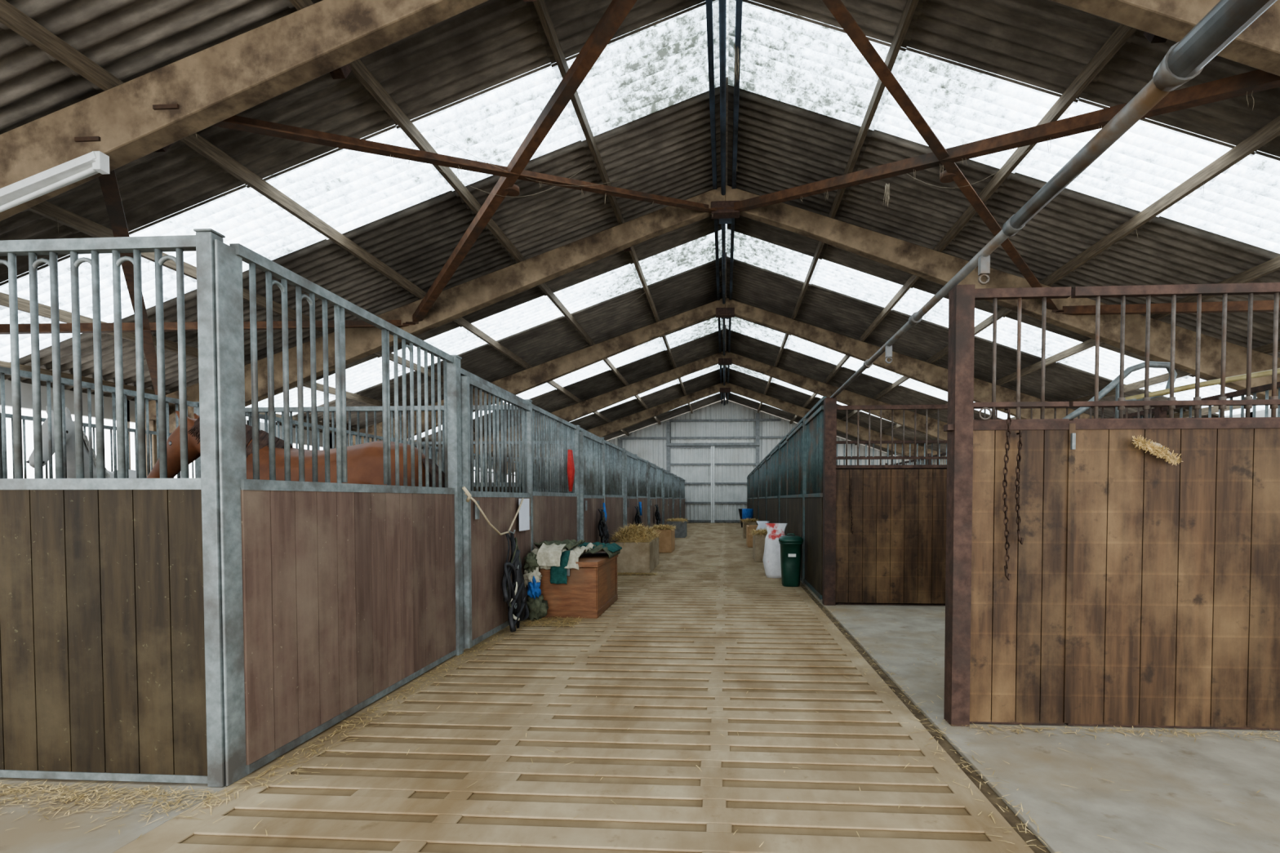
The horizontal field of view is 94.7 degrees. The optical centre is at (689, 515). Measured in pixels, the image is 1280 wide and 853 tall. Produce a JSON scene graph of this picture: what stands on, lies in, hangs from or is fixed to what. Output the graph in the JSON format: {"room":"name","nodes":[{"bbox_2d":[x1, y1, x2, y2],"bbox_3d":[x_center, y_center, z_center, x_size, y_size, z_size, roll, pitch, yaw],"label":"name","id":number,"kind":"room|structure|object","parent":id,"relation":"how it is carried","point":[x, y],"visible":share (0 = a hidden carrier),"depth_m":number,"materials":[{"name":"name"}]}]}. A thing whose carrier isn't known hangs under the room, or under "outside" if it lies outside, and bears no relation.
{"room":"horse stable","nodes":[
{"label":"horse stable","id":0,"kind":"room"},
{"bbox_2d":[0,379,515,472],"bbox_3d":[-9.095,-0.557,12.150,0.120,2.778,35.200,0,2,3],"label":"wall","id":1,"kind":"structure","parent":0,"point":[25,388],"depth_m":8.96,"materials":[{"name":"metal"}]},
{"bbox_2d":[0,523,1279,852],"bbox_3d":[0.697,0.902,11.757,19.600,0.121,35.500,0,2,3],"label":"floor","id":2,"kind":"structure","parent":0,"point":[382,798],"depth_m":2.56,"materials":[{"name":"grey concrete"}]},
{"bbox_2d":[26,405,146,478],"bbox_3d":[-6.534,-0.036,6.431,0.674,2.064,2.562,-1,2,-23],"label":"horse","id":3,"kind":"object","parent":2,"relation":"on","point":[69,424],"visible":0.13,"depth_m":5.80},
{"bbox_2d":[0,413,193,478],"bbox_3d":[-7.887,-0.167,8.039,0.087,2.212,3.544,0,2,3],"label":"screen","id":4,"kind":"object","parent":2,"relation":"on","point":[24,418],"visible":0.09,"depth_m":7.68,"materials":[{"name":"metal"}]},
{"bbox_2d":[0,366,197,478],"bbox_3d":[-5.200,-0.054,4.366,0.056,2.120,3.440,0,2,3],"label":"screen","id":5,"kind":"object","parent":2,"relation":"on","point":[6,371],"visible":0.25,"depth_m":5.05,"materials":[{"name":"metal"}]},
{"bbox_2d":[0,235,207,783],"bbox_3d":[-5.266,-0.015,2.544,6.685,2.173,0.040,0,2,3],"label":"wall","id":6,"kind":"structure","parent":2,"relation":"on","point":[103,677],"depth_m":2.36,"materials":[{"name":"wood"}]},
{"bbox_2d":[193,228,252,787],"bbox_3d":[-1.888,-0.015,2.382,0.084,2.205,0.140,0,2,3],"label":"post","id":7,"kind":"object","parent":2,"relation":"on","point":[220,290],"visible":0.94,"depth_m":2.34,"materials":[{"name":"metal"}]},
{"bbox_2d":[146,410,444,487],"bbox_3d":[-3.108,0.114,4.523,2.672,1.867,0.708,0,2,6],"label":"horse","id":8,"kind":"object","parent":2,"relation":"on","point":[365,464],"visible":0.24,"depth_m":4.32},
{"bbox_2d":[245,413,391,449],"bbox_3d":[-4.989,-0.147,7.919,0.056,2.120,3.440,0,2,3],"label":"screen","id":9,"kind":"object","parent":2,"relation":"on","point":[278,420],"visible":0.1,"depth_m":7.89,"materials":[{"name":"metal"}]},
{"bbox_2d":[193,401,521,493],"bbox_3d":[-3.419,-0.089,6.043,3.444,2.162,0.087,0,2,3],"label":"wall","id":10,"kind":"structure","parent":2,"relation":"on","point":[306,409],"depth_m":6.00,"materials":[{"name":"metal"}]},
{"bbox_2d":[229,243,533,773],"bbox_3d":[-1.716,-0.061,4.196,0.144,2.202,3.574,0,2,3],"label":"stall","id":11,"kind":"object","parent":2,"relation":"on","point":[352,593],"visible":0.95,"depth_m":3.17,"materials":[{"name":"wood"}]},
{"bbox_2d":[462,486,523,535],"bbox_3d":[-1.585,-0.028,4.884,0.068,0.396,1.147,0,2,6],"label":"lead rope","id":12,"kind":"object","parent":11,"relation":"attached to","point":[467,493],"visible":1,"depth_m":4.61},
{"bbox_2d":[502,529,528,632],"bbox_3d":[-1.521,0.556,5.127,0.154,0.862,0.511,0,2,3],"label":"bridle","id":13,"kind":"object","parent":11,"relation":"hanging from","point":[516,597],"visible":1,"depth_m":5.08,"materials":[{"name":"black leather"}]},
{"bbox_2d":[519,498,529,531],"bbox_3d":[-1.562,-0.005,5.544,0.005,0.300,0.280,0,2,3],"label":"paper notice","id":14,"kind":"object","parent":11,"relation":"attached to","point":[524,512],"visible":1,"depth_m":5.54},
{"bbox_2d":[399,440,479,482],"bbox_3d":[-4.778,-0.240,11.471,0.056,2.120,3.440,0,2,3],"label":"screen","id":15,"kind":"object","parent":2,"relation":"on","point":[423,446],"visible":0.02,"depth_m":11.34,"materials":[{"name":"metal"}]},
{"bbox_2d":[390,437,569,493],"bbox_3d":[-3.208,-0.182,9.596,3.444,2.162,0.087,0,2,3],"label":"wall","id":16,"kind":"structure","parent":2,"relation":"on","point":[423,442],"depth_m":9.54,"materials":[{"name":"metal"}]},
{"bbox_2d":[491,459,518,482],"bbox_3d":[-4.567,-0.333,15.024,0.056,2.120,3.440,0,2,3],"label":"screen","id":17,"kind":"object","parent":2,"relation":"on","point":[491,460],"visible":0.03,"depth_m":14.30,"materials":[{"name":"metal"}]},
{"bbox_2d":[482,454,557,488],"bbox_3d":[-2.997,-0.275,13.148,3.444,2.162,0.087,0,2,3],"label":"wall","id":18,"kind":"structure","parent":2,"relation":"on","point":[482,455],"depth_m":13.15,"materials":[{"name":"metal"}]},
{"bbox_2d":[523,551,548,621],"bbox_3d":[-1.477,0.675,5.592,0.234,0.658,0.214,-1,2,-30],"label":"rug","id":19,"kind":"object","parent":2,"relation":"on","point":[538,607],"visible":0.96,"depth_m":5.54,"materials":[{"name":"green fabric"}]},
{"bbox_2d":[531,404,604,570],"bbox_3d":[-1.505,-0.129,7.749,0.144,2.152,3.574,0,2,3],"label":"stall","id":20,"kind":"object","parent":2,"relation":"on","point":[575,515],"visible":0.75,"depth_m":7.32,"materials":[{"name":"metal"}]},
{"bbox_2d":[567,449,574,491],"bbox_3d":[-1.440,-0.536,7.111,0.070,0.503,0.160,0,2,3],"label":"red headcollar","id":21,"kind":"object","parent":20,"relation":"attached to","point":[571,468],"visible":1,"depth_m":7.06,"materials":[{"name":"fabric"}]},
{"bbox_2d":[597,507,608,543],"bbox_3d":[-1.301,0.195,8.842,0.154,0.615,0.364,0,2,3],"label":"bridle","id":22,"kind":"object","parent":20,"relation":"hanging from","point":[602,526],"visible":0.88,"depth_m":8.79,"materials":[{"name":"black leather"}]},
{"bbox_2d":[539,551,618,618],"bbox_3d":[-1.154,0.712,6.223,0.600,0.550,1.115,0,2,3],"label":"trunk","id":23,"kind":"object","parent":2,"relation":"on","point":[590,590],"visible":0.71,"depth_m":5.71,"materials":[{"name":"brown wood"}]},
{"bbox_2d":[531,539,622,584],"bbox_3d":[-1.170,0.447,6.117,0.728,0.415,1.213,0,2,7],"label":"rug","id":24,"kind":"object","parent":23,"relation":"on","point":[557,556],"visible":0.99,"depth_m":5.66,"materials":[{"name":"beige fabric"}]},
{"bbox_2d":[520,571,657,628],"bbox_3d":[-1.072,0.952,7.214,0.899,0.058,4.039,0,2,7],"label":"straw","id":25,"kind":"object","parent":2,"relation":"on","point":[627,573],"visible":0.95,"depth_m":5.51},
{"bbox_2d":[604,440,638,543],"bbox_3d":[-1.294,-0.222,11.301,0.144,2.152,3.574,0,2,3],"label":"stall","id":26,"kind":"object","parent":2,"relation":"on","point":[621,478],"visible":0.68,"depth_m":11.08,"materials":[{"name":"metal"}]},
{"bbox_2d":[602,502,641,521],"bbox_3d":[-1.209,-0.065,11.061,0.075,0.354,3.965,0,2,3],"label":"blue headcollar","id":27,"kind":"object","parent":26,"relation":"attached to","point":[640,503],"visible":0.62,"depth_m":9.10,"materials":[{"name":"fabric"}]},
{"bbox_2d":[634,505,642,525],"bbox_3d":[-1.088,0.101,12.414,0.154,0.615,0.364,0,2,3],"label":"bridle","id":28,"kind":"object","parent":26,"relation":"hanging from","point":[637,519],"visible":0.66,"depth_m":12.37,"materials":[{"name":"black leather"}]},
{"bbox_2d":[609,537,658,573],"bbox_3d":[-0.904,0.653,9.841,0.630,0.480,1.300,0,2,3],"label":"trough","id":29,"kind":"object","parent":2,"relation":"on","point":[638,557],"visible":0.73,"depth_m":9.19,"materials":[{"name":"wood"}]},
{"bbox_2d":[608,522,663,547],"bbox_3d":[-0.890,0.294,9.816,0.946,0.375,1.627,0,2,3],"label":"pile","id":30,"kind":"object","parent":29,"relation":"on","point":[636,534],"visible":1,"depth_m":9.43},
{"bbox_2d":[0,0,1279,221],"bbox_3d":[0.264,-1.944,4.393,19.306,5.956,0.240,0,2,3],"label":"rafter","id":31,"kind":"object","parent":2,"relation":"on","point":[211,86],"visible":0.94,"depth_m":4.51,"materials":[{"name":"brown wood"}]},
{"bbox_2d":[0,151,109,212],"bbox_3d":[-4.906,-2.470,4.452,1.230,0.664,0.312,0,2,3],"label":"light","id":32,"kind":"object","parent":31,"relation":"attached to","point":[94,162],"visible":1,"depth_m":4.32,"materials":[{"name":"white plastic"}]},
{"bbox_2d":[74,136,169,417],"bbox_3d":[-6.658,-2.310,7.175,0.282,1.559,6.656,-1,2,-38],"label":"brace","id":33,"kind":"object","parent":31,"relation":"attached to","point":[108,183],"visible":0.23,"depth_m":5.57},
{"bbox_2d":[405,0,636,324],"bbox_3d":[-2.191,-3.824,6.869,0.283,1.712,6.965,-1,2,-41],"label":"brace","id":34,"kind":"object","parent":31,"relation":"attached to","point":[617,11],"visible":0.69,"depth_m":6.17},
{"bbox_2d":[504,183,519,196],"bbox_3d":[-2.089,-3.812,6.889,0.180,0.060,0.180,0,2,3],"label":"gusset plate","id":35,"kind":"object","parent":34,"relation":"attached to","point":[513,191],"visible":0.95,"depth_m":6.86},
{"bbox_2d":[822,0,1063,311],"bbox_3d":[3.000,-3.816,6.561,6.965,1.712,0.283,-1,2,-42],"label":"brace","id":36,"kind":"object","parent":31,"relation":"attached to","point":[837,7],"visible":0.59,"depth_m":5.95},
{"bbox_2d":[940,169,955,182],"bbox_3d":[2.902,-3.804,6.592,0.180,0.060,0.180,0,2,3],"label":"gusset plate","id":37,"kind":"object","parent":36,"relation":"attached to","point":[946,177],"visible":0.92,"depth_m":6.57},
{"bbox_2d":[0,555,1279,852],"bbox_3d":[0.385,0.961,6.999,8.028,0.022,12.144,0,2,3],"label":"straw","id":38,"kind":"object","parent":2,"relation":"on","point":[71,797],"visible":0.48,"depth_m":2.33,"materials":[{"name":"plant"}]},
{"bbox_2d":[636,456,656,531],"bbox_3d":[-1.083,-0.315,14.854,0.144,2.152,3.574,0,2,3],"label":"stall","id":39,"kind":"object","parent":2,"relation":"on","point":[646,470],"visible":0.73,"depth_m":14.94,"materials":[{"name":"metal"}]},
{"bbox_2d":[654,504,661,526],"bbox_3d":[-0.875,0.007,16.007,0.154,0.615,0.364,0,2,3],"label":"bridle","id":40,"kind":"object","parent":39,"relation":"hanging from","point":[657,515],"visible":0.98,"depth_m":15.95,"materials":[{"name":"black leather"}]},
{"bbox_2d":[655,465,668,527],"bbox_3d":[-0.871,-0.408,18.407,0.144,2.152,3.574,0,2,3],"label":"stall","id":41,"kind":"object","parent":2,"relation":"on","point":[662,475],"visible":0.7,"depth_m":18.53,"materials":[{"name":"metal"}]},
{"bbox_2d":[650,528,675,552],"bbox_3d":[-0.599,0.556,13.128,0.450,0.500,0.900,0,2,3],"label":"trough","id":42,"kind":"object","parent":2,"relation":"on","point":[667,544],"visible":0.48,"depth_m":12.68,"materials":[{"name":"orange wood"}]},
{"bbox_2d":[649,524,677,530],"bbox_3d":[-0.609,0.271,13.113,0.743,0.208,1.239,0,2,6],"label":"pile","id":43,"kind":"object","parent":42,"relation":"on","point":[665,526],"visible":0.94,"depth_m":12.87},
{"bbox_2d":[667,471,677,519],"bbox_3d":[-0.660,-0.501,21.959,0.144,2.152,3.574,0,2,3],"label":"stall","id":44,"kind":"object","parent":2,"relation":"on","point":[673,478],"visible":0.73,"depth_m":22.14,"materials":[{"name":"metal"}]},
{"bbox_2d":[666,520,687,537],"bbox_3d":[-0.399,0.424,18.173,0.550,0.500,1.000,0,2,3],"label":"trough","id":45,"kind":"object","parent":2,"relation":"on","point":[681,531],"visible":0.57,"depth_m":17.67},
{"bbox_2d":[676,475,683,519],"bbox_3d":[-0.449,-0.594,25.512,0.144,2.152,3.574,0,2,3],"label":"stall","id":46,"kind":"object","parent":2,"relation":"on","point":[680,481],"visible":0.64,"depth_m":25.71,"materials":[{"name":"metal"}]},
{"bbox_2d":[683,479,684,519],"bbox_3d":[-0.241,-0.681,29.020,0.144,2.142,3.485,0,2,3],"label":"stall","id":47,"kind":"object","parent":2,"relation":"on","point":[683,479],"visible":0.32,"depth_m":28.34,"materials":[{"name":"metal"}]},
{"bbox_2d":[435,351,947,465],"bbox_3d":[1.139,-2.329,19.112,19.306,5.956,0.240,0,2,3],"label":"rafter","id":48,"kind":"object","parent":2,"relation":"on","point":[575,411],"visible":0.49,"depth_m":18.94,"materials":[{"name":"brown wood"}]},
{"bbox_2d":[144,185,1279,475],"bbox_3d":[0.546,-2.068,9.133,19.306,5.956,0.240,0,2,3],"label":"rafter","id":49,"kind":"object","parent":2,"relation":"on","point":[452,304],"visible":0.61,"depth_m":8.97,"materials":[{"name":"brown wood"}]},
{"bbox_2d":[0,320,415,334],"bbox_3d":[-6.683,-2.301,7.176,0.282,1.542,6.623,1,2,45],"label":"brace","id":50,"kind":"object","parent":49,"relation":"attached to","point":[24,328],"visible":0.5,"depth_m":7.36,"materials":[{"name":"metal"}]},
{"bbox_2d":[152,103,724,213],"bbox_3d":[-1.801,-3.956,6.843,0.282,1.535,6.610,1,2,45],"label":"brace","id":51,"kind":"object","parent":49,"relation":"attached to","point":[234,122],"visible":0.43,"depth_m":5.94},
{"bbox_2d":[57,41,1253,366],"bbox_3d":[0.634,-3.967,12.033,12.923,2.258,15.330,0,2,3],"label":"dusty cobwebs","id":52,"kind":"object","parent":49,"relation":"attached to","point":[886,196],"visible":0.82,"depth_m":6.77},
{"bbox_2d":[726,69,1279,212],"bbox_3d":[2.611,-3.949,6.581,0.282,1.535,6.610,-1,2,-38],"label":"brace","id":53,"kind":"object","parent":49,"relation":"attached to","point":[1258,80],"visible":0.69,"depth_m":5.66,"materials":[{"name":"metal"}]},
{"bbox_2d":[1055,299,1279,315],"bbox_3d":[7.492,-2.279,6.334,0.282,1.542,6.623,-1,2,-38],"label":"brace","id":54,"kind":"object","parent":49,"relation":"attached to","point":[1258,305],"visible":0.71,"depth_m":7.73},
{"bbox_2d":[496,382,946,473],"bbox_3d":[1.435,-2.460,24.101,19.306,5.956,0.240,0,2,3],"label":"rafter","id":55,"kind":"object","parent":2,"relation":"on","point":[603,430],"visible":0.45,"depth_m":23.93,"materials":[{"name":"brown wood"}]},
{"bbox_2d":[352,297,1100,445],"bbox_3d":[0.842,-2.199,14.122,19.306,5.956,0.240,0,2,3],"label":"rafter","id":56,"kind":"object","parent":2,"relation":"on","point":[931,375],"visible":0.4,"depth_m":13.95,"materials":[{"name":"wood"}]},
{"bbox_2d":[742,508,753,519],"bbox_3d":[1.905,0.216,19.433,0.360,0.850,0.360,0,2,3],"label":"barrel","id":57,"kind":"object","parent":2,"relation":"on","point":[746,513],"visible":0.38,"depth_m":19.28,"materials":[{"name":"plastic"}]},
{"bbox_2d":[746,472,751,508],"bbox_3d":[2.658,-0.684,26.302,0.102,2.290,3.644,0,2,3],"label":"stall","id":58,"kind":"object","parent":2,"relation":"on","point":[748,475],"visible":0.48,"depth_m":26.09,"materials":[{"name":"teal paint"}]},
{"bbox_2d":[742,520,756,538],"bbox_3d":[1.810,0.433,17.841,0.400,0.500,0.800,0,2,3],"label":"trough","id":59,"kind":"object","parent":2,"relation":"on","point":[753,522],"visible":0.44,"depth_m":17.45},
{"bbox_2d":[746,524,758,547],"bbox_3d":[1.617,0.518,14.598,0.400,0.500,0.900,0,2,3],"label":"trough","id":60,"kind":"object","parent":2,"relation":"on","point":[748,540],"visible":0.48,"depth_m":14.16,"materials":[{"name":"orange wood"}]},
{"bbox_2d":[750,469,755,519],"bbox_3d":[2.444,-0.590,22.709,0.102,2.290,3.644,0,2,3],"label":"stall","id":61,"kind":"object","parent":2,"relation":"on","point":[753,473],"visible":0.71,"depth_m":22.36,"materials":[{"name":"teal paint"}]},
{"bbox_2d":[754,461,761,524],"bbox_3d":[2.231,-0.496,19.117,0.102,2.290,3.644,0,2,3],"label":"stall","id":62,"kind":"object","parent":2,"relation":"on","point":[757,469],"visible":0.62,"depth_m":18.91,"materials":[{"name":"teal paint"}]},
{"bbox_2d":[752,533,766,561],"bbox_3d":[1.427,0.604,11.305,0.390,0.500,0.900,0,2,3],"label":"trough","id":63,"kind":"object","parent":2,"relation":"on","point":[758,543],"visible":0.33,"depth_m":10.86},
{"bbox_2d":[746,527,767,537],"bbox_3d":[1.425,0.324,11.277,0.752,0.219,1.219,0,2,3],"label":"pile","id":64,"kind":"object","parent":63,"relation":"on","point":[763,531],"visible":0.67,"depth_m":11.10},
{"bbox_2d":[756,520,769,529],"bbox_3d":[1.534,0.477,12.341,0.351,0.700,0.287,0,2,3],"label":"sack","id":65,"kind":"object","parent":2,"relation":"on","point":[762,524],"visible":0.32,"depth_m":12.30,"materials":[{"name":"white paper"}]},
{"bbox_2d":[760,451,771,523],"bbox_3d":[2.017,-0.402,15.524,0.102,2.290,3.644,0,2,3],"label":"stall","id":66,"kind":"object","parent":2,"relation":"on","point":[766,462],"visible":0.73,"depth_m":15.19,"materials":[{"name":"teal paint"}]},
{"bbox_2d":[762,523,787,577],"bbox_3d":[1.269,0.522,8.703,0.374,0.800,0.308,0,2,3],"label":"sack","id":67,"kind":"object","parent":2,"relation":"on","point":[771,555],"visible":0.77,"depth_m":8.60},
{"bbox_2d":[769,434,787,534],"bbox_3d":[1.804,-0.307,11.932,0.102,2.290,3.644,0,2,3],"label":"stall","id":68,"kind":"object","parent":2,"relation":"on","point":[778,455],"visible":0.69,"depth_m":11.58,"materials":[{"name":"teal paint"}]},
{"bbox_2d":[778,533,803,586],"bbox_3d":[1.347,0.595,7.852,0.316,0.699,0.348,0,2,3],"label":"bin","id":69,"kind":"object","parent":2,"relation":"on","point":[790,545],"visible":1,"depth_m":7.72,"materials":[{"name":"plastic"}]},
{"bbox_2d":[786,396,826,599],"bbox_3d":[1.590,-0.213,8.339,0.102,2.290,3.644,0,2,3],"label":"stall","id":70,"kind":"object","parent":2,"relation":"on","point":[805,441],"visible":0.94,"depth_m":7.67,"materials":[{"name":"teal paint"}]},
{"bbox_2d":[830,0,1277,398],"bbox_3d":[1.319,-1.137,2.447,0.100,0.194,8.100,0,2,3],"label":"pipe","id":71,"kind":"object","parent":70,"relation":"attached to","point":[1186,59],"visible":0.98,"depth_m":1.66,"materials":[{"name":"metal"}]},
{"bbox_2d":[837,456,925,465],"bbox_3d":[3.703,-0.296,13.601,3.420,2.120,0.056,0,2,3],"label":"wall","id":72,"kind":"structure","parent":2,"relation":"on","point":[837,456],"depth_m":13.52,"materials":[{"name":"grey metal"}]},
{"bbox_2d":[836,440,946,465],"bbox_3d":[3.490,-0.202,10.009,3.420,2.120,0.056,0,2,3],"label":"wall","id":73,"kind":"structure","parent":2,"relation":"on","point":[851,442],"depth_m":9.97,"materials":[{"name":"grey metal"}]},
{"bbox_2d":[888,453,931,465],"bbox_3d":[5.640,-0.358,15.342,0.087,2.212,3.594,0,2,3],"label":"screen","id":74,"kind":"object","parent":2,"relation":"on","point":[929,461],"visible":0.12,"depth_m":14.44,"materials":[{"name":"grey metal"}]},
{"bbox_2d":[822,397,1163,605],"bbox_3d":[3.220,-0.141,6.319,3.520,2.250,0.120,0,2,3],"label":"wall","id":75,"kind":"structure","parent":2,"relation":"on","point":[895,553],"depth_m":6.37,"materials":[{"name":"wood"}]},
{"bbox_2d":[848,478,853,534],"bbox_3d":[1.743,-0.096,6.346,0.041,0.609,0.040,1,2,38],"label":"hanging chain","id":76,"kind":"object","parent":75,"relation":"hanging from","point":[851,478],"visible":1,"depth_m":6.34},
{"bbox_2d":[943,282,1279,730],"bbox_3d":[3.836,-0.035,2.858,5.080,2.220,0.100,0,2,3],"label":"stall partition","id":77,"kind":"object","parent":2,"relation":"on","point":[1142,589],"visible":1,"depth_m":2.94,"materials":[{"name":"wood"}]},
{"bbox_2d":[1002,408,1011,580],"bbox_3d":[1.581,-0.102,2.928,0.041,0.859,0.040,1,2,35],"label":"hanging chain","id":78,"kind":"object","parent":77,"relation":"hanging from","point":[1006,567],"visible":1,"depth_m":2.92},
{"bbox_2d":[1014,431,1023,544],"bbox_3d":[1.641,-0.132,2.924,0.041,0.559,0.040,1,2,35],"label":"hanging chain","id":79,"kind":"object","parent":77,"relation":"hanging from","point":[1020,433],"visible":1,"depth_m":2.92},
{"bbox_2d":[1070,433,1075,449],"bbox_3d":[1.907,-0.367,2.926,0.016,0.080,0.015,0,2,3],"label":"strap","id":80,"kind":"object","parent":77,"relation":"attached to","point":[1073,440],"visible":1,"depth_m":2.92,"materials":[{"name":"metal"}]},
{"bbox_2d":[1131,435,1182,465],"bbox_3d":[2.277,-0.316,2.876,0.234,0.149,0.060,0,2,3],"label":"tuft","id":81,"kind":"object","parent":77,"relation":"hanging from","point":[1157,449],"visible":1,"depth_m":2.87,"materials":[{"name":"plant"}]},
{"bbox_2d":[1106,407,1166,418],"bbox_3d":[5.213,-0.170,8.157,0.087,2.212,3.594,0,2,3],"label":"screen","id":82,"kind":"object","parent":2,"relation":"on","point":[1157,412],"visible":0.02,"depth_m":6.42,"materials":[{"name":"brown metal"}]},
{"bbox_2d":[1062,361,1279,419],"bbox_3d":[3.548,-0.078,4.492,2.757,2.221,0.114,0,2,4],"label":"gate","id":83,"kind":"object","parent":2,"relation":"on","point":[1115,383],"visible":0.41,"depth_m":4.46,"materials":[{"name":"metal"}]},
{"bbox_3d":[-0.344,-1.676,-5.836,19.306,5.956,0.240,0,2,3],"label":"frame","id":84,"kind":"object","parent":2,"relation":"on","visible":0},
{"bbox_2d":[154,0,1167,434],"bbox_3d":[0.608,-3.089,9.318,18.710,2.902,30.332,0,2,3],"label":"cleats","id":85,"kind":"object","parent":84,"relation":"attached to","point":[343,72],"visible":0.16,"depth_m":4.80,"materials":[{"name":"brown metal"}]},
{"bbox_2d":[0,292,535,448],"bbox_3d":[-7.192,-2.511,12.086,0.055,0.130,35.000,0,2,3],"label":"purlin","id":86,"kind":"structure","parent":85,"relation":"attached to","point":[24,304],"depth_m":7.82,"materials":[{"name":"wood"}]},
{"bbox_2d":[0,360,535,464],"bbox_3d":[-8.590,-2.038,12.182,0.055,0.130,35.000,0,2,3],"label":"purlin","id":87,"kind":"structure","parent":85,"relation":"attached to","point":[6,364],"depth_m":8.64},
{"bbox_2d":[26,200,565,433],"bbox_3d":[-5.645,-3.036,11.981,0.055,0.130,35.000,0,2,3],"label":"purlin","id":88,"kind":"structure","parent":85,"relation":"attached to","point":[46,209],"depth_m":6.06,"materials":[{"name":"wood"}]},
{"bbox_2d":[0,0,629,435],"bbox_3d":[-4.098,-3.560,11.875,0.055,0.130,35.000,0,2,3],"label":"purlin","id":89,"kind":"structure","parent":85,"relation":"attached to","point":[11,16],"depth_m":5.72,"materials":[{"name":"wood"}]},
{"bbox_2d":[288,0,660,424],"bbox_3d":[-2.521,-4.095,11.767,0.055,0.130,35.000,0,2,3],"label":"purlin","id":90,"kind":"structure","parent":85,"relation":"attached to","point":[361,72],"depth_m":6.64,"materials":[{"name":"wood"}]},
{"bbox_2d":[533,0,693,413],"bbox_3d":[-0.923,-4.636,11.658,0.055,0.130,35.000,0,2,3],"label":"purlin","id":91,"kind":"structure","parent":85,"relation":"attached to","point":[542,11],"depth_m":6.91,"materials":[{"name":"wood"}]},
{"bbox_2d":[757,0,919,413],"bbox_3d":[2.311,-4.631,11.466,0.055,0.130,35.000,0,2,3],"label":"purlin","id":92,"kind":"structure","parent":85,"relation":"attached to","point":[910,6],"depth_m":6.80,"materials":[{"name":"wood"}]},
{"bbox_2d":[790,23,1137,423],"bbox_3d":[3.908,-4.085,11.385,0.055,0.130,35.000,0,2,3],"label":"purlin","id":93,"kind":"structure","parent":85,"relation":"attached to","point":[1121,35],"depth_m":6.40,"materials":[{"name":"wood"}]},
{"bbox_2d":[840,115,1279,421],"bbox_3d":[5.485,-3.545,11.306,0.055,0.130,35.000,0,2,3],"label":"purlin","id":94,"kind":"structure","parent":85,"relation":"attached to","point":[1269,131],"depth_m":6.54,"materials":[{"name":"wood"}]},
{"bbox_2d":[854,255,1279,444],"bbox_3d":[7.033,-3.016,11.228,0.055,0.130,35.000,0,2,3],"label":"purlin","id":95,"kind":"structure","parent":85,"relation":"attached to","point":[1273,264],"depth_m":8.72,"materials":[{"name":"wood"}]},
{"bbox_2d":[705,0,742,405],"bbox_3d":[0.673,-4.981,11.454,0.350,0.440,35.200,0,2,3],"label":"ridge beam","id":96,"kind":"structure","parent":84,"relation":"attached to","point":[722,3],"depth_m":7.41,"materials":[{"name":"metal"}]},
{"bbox_2d":[0,0,1279,462],"bbox_3d":[0.697,-3.592,11.639,20.300,3.568,35.500,0,2,3],"label":"ceiling","id":97,"kind":"structure","parent":0,"point":[1045,44],"depth_m":7.53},
{"bbox_2d":[0,0,1279,362],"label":"window","id":98,"kind":"structure","parent":97,"relation":"attached to","point":[813,67],"depth_m":6.43,"materials":[{"name":"plastic"}]},
{"bbox_2d":[414,316,1014,439],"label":"window","id":99,"kind":"structure","parent":97,"relation":"attached to","point":[738,325],"depth_m":16.49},
{"bbox_2d":[671,391,777,410],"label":"window","id":100,"kind":"structure","parent":97,"relation":"attached to","point":[719,392],"depth_m":26.84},
{"bbox_2d":[570,364,887,422],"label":"window","id":101,"kind":"structure","parent":97,"relation":"attached to","point":[760,375],"depth_m":21.71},
{"bbox_2d":[245,223,1269,423],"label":"window","id":102,"kind":"structure","parent":97,"relation":"attached to","point":[792,264],"depth_m":11.40,"materials":[{"name":"plastic"}]},
{"bbox_2d":[888,341,1279,455],"bbox_3d":[8.580,-2.487,11.150,0.055,0.130,35.000,0,2,3],"label":"purlin","id":103,"kind":"structure","parent":97,"relation":"attached to","point":[1267,348],"depth_m":10.87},
{"bbox_2d":[915,397,1262,465],"bbox_3d":[9.977,-2.009,11.079,0.055,0.130,35.000,0,2,3],"label":"roof purlin","id":104,"kind":"structure","parent":97,"relation":"attached to","point":[1215,409],"depth_m":11.37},
{"bbox_2d":[537,400,913,479],"bbox_3d":[1.782,-2.648,28.986,19.712,6.077,0.200,0,2,3],"label":"wall","id":105,"kind":"structure","parent":0,"point":[732,422],"depth_m":29.02,"materials":[{"name":"metal"}]},
{"bbox_2d":[670,445,712,523],"bbox_3d":[0.026,-1.532,29.070,2.200,3.860,0.100,0,2,3],"label":"door","id":106,"kind":"structure","parent":105,"relation":"in","point":[692,464],"depth_m":29.08,"materials":[{"name":"metal"}]},
{"bbox_2d":[666,442,759,445],"bbox_3d":[1.120,-3.477,28.884,4.600,0.140,0.080,0,2,3],"label":"trim","id":107,"kind":"structure","parent":105,"relation":"attached to","point":[713,443],"depth_m":28.83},
{"bbox_2d":[712,445,755,523],"bbox_3d":[2.222,-1.528,28.939,2.200,3.860,0.100,0,2,3],"label":"door","id":108,"kind":"structure","parent":105,"relation":"in","point":[732,465],"depth_m":28.97,"materials":[{"name":"metal"}]},
{"bbox_2d":[1161,382,1279,417],"bbox_3d":[5.000,-0.076,4.564,0.087,2.212,3.594,0,2,3],"label":"screen","id":109,"kind":"object","parent":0,"point":[1265,388],"depth_m":5.37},
{"bbox_2d":[1217,408,1277,417],"bbox_3d":[10.471,-0.527,10.988,0.120,2.778,35.200,0,2,3],"label":"wall","id":110,"kind":"structure","parent":0,"point":[1259,413],"depth_m":10.75,"materials":[{"name":"metal"}]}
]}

